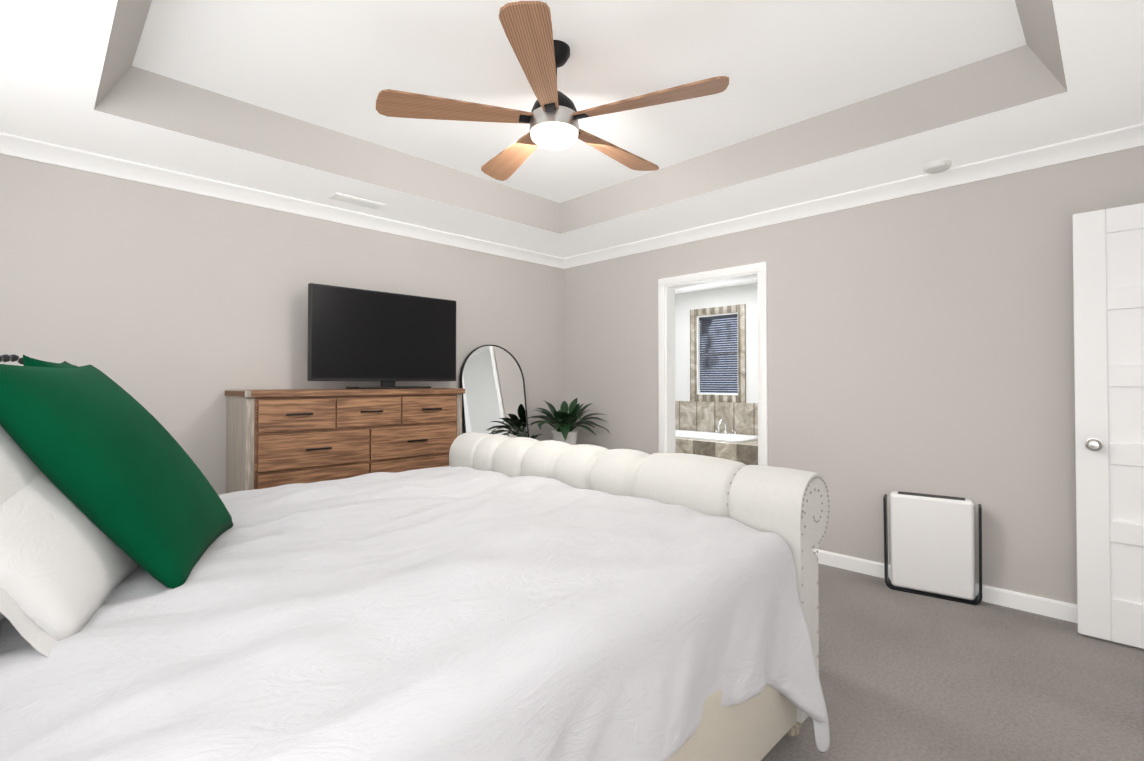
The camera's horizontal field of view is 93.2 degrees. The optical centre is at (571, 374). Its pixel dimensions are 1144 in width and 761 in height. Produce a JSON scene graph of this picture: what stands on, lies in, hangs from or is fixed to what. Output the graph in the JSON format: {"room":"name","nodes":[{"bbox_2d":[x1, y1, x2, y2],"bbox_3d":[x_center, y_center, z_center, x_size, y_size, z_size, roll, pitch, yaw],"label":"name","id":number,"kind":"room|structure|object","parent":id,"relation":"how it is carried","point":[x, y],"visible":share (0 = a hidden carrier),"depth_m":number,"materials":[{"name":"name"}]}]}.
{"room":"bedroom","nodes":[
{"label":"bedroom","id":0,"kind":"room"},
{"bbox_2d":[0,154,563,494],"bbox_3d":[-1.664,-0.195,3.935,4.590,2.940,0.120,1,-1,-45],"label":"wall","id":1,"kind":"structure","parent":0,"point":[176,314],"depth_m":3.28,"materials":[{"name":"paint"}]},
{"bbox_2d":[0,132,563,268],"bbox_3d":[-1.596,-1.123,3.880,4.170,0.085,0.072,1,-1,-45],"label":"crown molding","id":2,"kind":"structure","parent":1,"relation":"attached to","point":[11,145],"depth_m":3.38,"materials":[{"name":"white wood"}]},
{"bbox_2d":[0,0,1143,293],"bbox_3d":[0.576,-1.421,3.507,7.140,0.500,5.790,1,-1,-45],"label":"ceiling","id":3,"kind":"structure","parent":0,"point":[820,98],"depth_m":2.54,"materials":[{"name":"paint"}]},
{"bbox_2d":[329,192,385,209],"bbox_3d":[-1.442,-1.161,3.647,0.340,0.016,0.130,1,-1,-45],"label":"ceiling vent","id":4,"kind":"object","parent":3,"relation":"in","point":[356,201],"visible":0.98,"depth_m":3.62,"materials":[{"name":"plastic"}]},
{"bbox_2d":[376,1,728,180],"bbox_3d":[-0.039,-1.181,2.349,1.350,0.412,1.391,1,-1,-45],"label":"ceiling fan","id":5,"kind":"object","parent":3,"relation":"hanging from","point":[553,116],"visible":1,"depth_m":2.19,"materials":[{"name":"brown wood"}]},
{"bbox_2d":[922,160,951,173],"bbox_3d":[2.046,-1.159,3.032,0.136,0.036,0.136,1,-1,-45],"label":"smoke detector","id":6,"kind":"object","parent":3,"relation":"attached to","point":[936,166],"visible":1,"depth_m":3.00,"materials":[{"name":"plastic"}]},
{"bbox_2d":[675,283,757,402],"bbox_3d":[2.378,-0.158,6.656,0.120,2.940,3.840,1,-1,-45],"label":"wall","id":7,"kind":"structure","parent":0,"point":[687,302],"depth_m":7.12,"materials":[{"name":"white paint"}]},
{"bbox_2d":[690,304,745,402],"bbox_3d":[1.930,-0.257,7.093,0.142,1.240,0.800,1,-1,-45],"label":"window","id":8,"kind":"structure","parent":7,"relation":"in","point":[717,354],"depth_m":7.09,"materials":[{"name":"glass"}]},
{"bbox_2d":[564,146,1143,604],"bbox_3d":[1.589,-0.196,3.834,0.120,2.940,4.610,1,-1,-45],"label":"wall","id":9,"kind":"structure","parent":0,"point":[920,342],"depth_m":3.27,"materials":[{"name":"paint"}]},
{"bbox_2d":[658,262,767,465],"bbox_3d":[1.123,0.234,4.296,0.156,2.092,0.954,1,-1,-45],"label":"door frame","id":10,"kind":"structure","parent":9,"relation":"attached to","point":[667,287],"depth_m":4.46,"materials":[{"name":"white wood"}]},
{"bbox_2d":[564,123,1143,268],"bbox_3d":[1.520,-1.125,3.779,0.072,0.085,4.610,1,-1,-45],"label":"crown molding","id":11,"kind":"structure","parent":9,"relation":"attached to","point":[1124,138],"depth_m":3.28,"materials":[{"name":"white wood"}]},
{"bbox_2d":[813,549,1077,622],"bbox_3d":[2.279,1.219,3.023,0.015,0.088,2.455,1,-1,-45],"label":"baseboard","id":12,"kind":"structure","parent":9,"relation":"attached to","point":[1061,610],"depth_m":2.94,"materials":[{"name":"white wood"}]},
{"bbox_2d":[761,563,1143,760],"bbox_3d":[-0.032,1.277,2.202,4.490,0.050,4.850,1,-1,-45],"label":"floor","id":13,"kind":"structure","parent":0,"point":[905,676],"depth_m":2.18,"materials":[{"name":"carpet"}]},
{"bbox_2d":[225,388,464,492],"bbox_3d":[-1.467,0.687,3.683,1.454,1.170,0.478,1,-1,-45],"label":"chest","id":14,"kind":"object","parent":13,"relation":"on","point":[276,437],"visible":0.52,"depth_m":3.38,"materials":[{"name":"brown wood"}]},
{"bbox_2d":[307,283,455,388],"bbox_3d":[-1.307,-0.241,3.882,1.100,0.689,0.220,1,-1,-45],"label":"flat-screen tv","id":15,"kind":"object","parent":14,"relation":"on","point":[387,339],"visible":1,"depth_m":3.81,"materials":[{"name":"plastic"}]},
{"bbox_2d":[0,354,829,760],"bbox_3d":[-0.722,0.536,1.819,2.617,1.420,2.314,1,-1,-45],"label":"bed","id":16,"kind":"object","parent":13,"relation":"on","point":[492,598],"visible":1,"depth_m":1.18,"materials":[{"name":"beige fabric"}]},
{"bbox_2d":[0,425,40,620],"bbox_3d":[-1.184,0.247,1.042,0.219,0.500,0.780,-26,10,-23],"label":"pillow","id":17,"kind":"object","parent":16,"relation":"on","point":[20,474],"depth_m":0.98,"materials":[{"name":"white fabric"}]},
{"bbox_2d":[23,355,77,367],"bbox_3d":[-1.626,0.217,1.856,0.201,0.600,0.600,-30,16,-31],"label":"pillow","id":18,"kind":"object","parent":16,"relation":"on","point":[27,361],"depth_m":1.59,"materials":[{"name":"fabric"}]},
{"bbox_2d":[0,472,139,657],"bbox_3d":[-1.158,0.304,1.204,0.150,0.521,0.850,-44,16,-19],"label":"pillow","id":19,"kind":"object","parent":16,"relation":"on","point":[70,585],"depth_m":1.00,"materials":[{"name":"white fabric"}]},
{"bbox_2d":[0,364,232,588],"bbox_3d":[-1.141,0.227,1.390,0.172,0.640,0.640,-38,13,-19],"label":"pillow","id":20,"kind":"object","parent":16,"relation":"on","point":[73,438],"depth_m":1.18,"materials":[{"name":"fabric"}]},
{"bbox_2d":[459,345,528,437],"bbox_3d":[-0.643,0.512,4.678,0.680,1.560,0.028,1,-9,-45],"label":"arched floor mirror","id":21,"kind":"object","parent":13,"relation":"on","point":[491,381],"visible":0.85,"depth_m":4.70,"materials":[{"name":"silver glass"}]},
{"bbox_2d":[505,432,541,438],"bbox_3d":[-0.389,0.876,4.340,0.410,0.810,0.482,1,-1,-45],"label":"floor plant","id":22,"kind":"object","parent":13,"relation":"on","point":[521,434],"visible":0.02,"depth_m":4.53,"materials":[{"name":"green plant"}]},
{"bbox_2d":[527,398,608,444],"bbox_3d":[-0.036,0.751,4.827,0.695,1.077,0.821,1,-1,-45],"label":"potted plant","id":23,"kind":"object","parent":13,"relation":"on","point":[562,417],"visible":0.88,"depth_m":4.75,"materials":[{"name":"green plant"}]},
{"bbox_2d":[883,491,981,604],"bbox_3d":[2.048,0.977,3.084,0.460,0.580,0.087,-1,4,35],"label":"air purifier","id":24,"kind":"object","parent":13,"relation":"on","point":[932,545],"visible":1,"depth_m":3.04,"materials":[{"name":"white plastic"}]},
{"bbox_3d":[1.481,1.326,5.744,2.650,0.048,3.840,1,-1,-45],"label":"floor","id":25,"kind":"structure","parent":0,"visible":0},
{"bbox_2d":[675,401,757,464],"bbox_3d":[1.998,0.830,6.265,0.949,0.955,3.580,1,-1,-45],"label":"deck","id":26,"kind":"object","parent":25,"relation":"on","point":[726,430],"visible":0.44,"depth_m":6.75,"materials":[{"name":"tile"}]},
{"bbox_2d":[675,429,757,442],"bbox_3d":[1.512,0.968,6.696,0.660,0.470,1.570,1,-1,-45],"label":"bathtub","id":27,"kind":"object","parent":26,"relation":"in","point":[685,434],"depth_m":6.58,"materials":[{"name":"ceramic"}]},
{"bbox_2d":[713,419,735,433],"bbox_3d":[1.893,0.661,6.797,0.213,0.203,0.311,1,-1,-45],"label":"faucet","id":28,"kind":"object","parent":26,"relation":"on","point":[716,431],"depth_m":6.77,"materials":[{"name":"silver metal"}]},
{"bbox_3d":[1.713,-0.240,0.623,4.470,2.940,0.120,1,-1,-45],"label":"wall","id":29,"kind":"structure","parent":0,"visible":0},
{"bbox_2d":[1072,203,1143,648],"bbox_3d":[2.736,0.230,2.337,0.190,2.023,0.822,1,-1,-45],"label":"door","id":30,"kind":"structure","parent":29,"relation":"in","point":[1108,271],"depth_m":2.53,"materials":[{"name":"white wood"}]}
]}

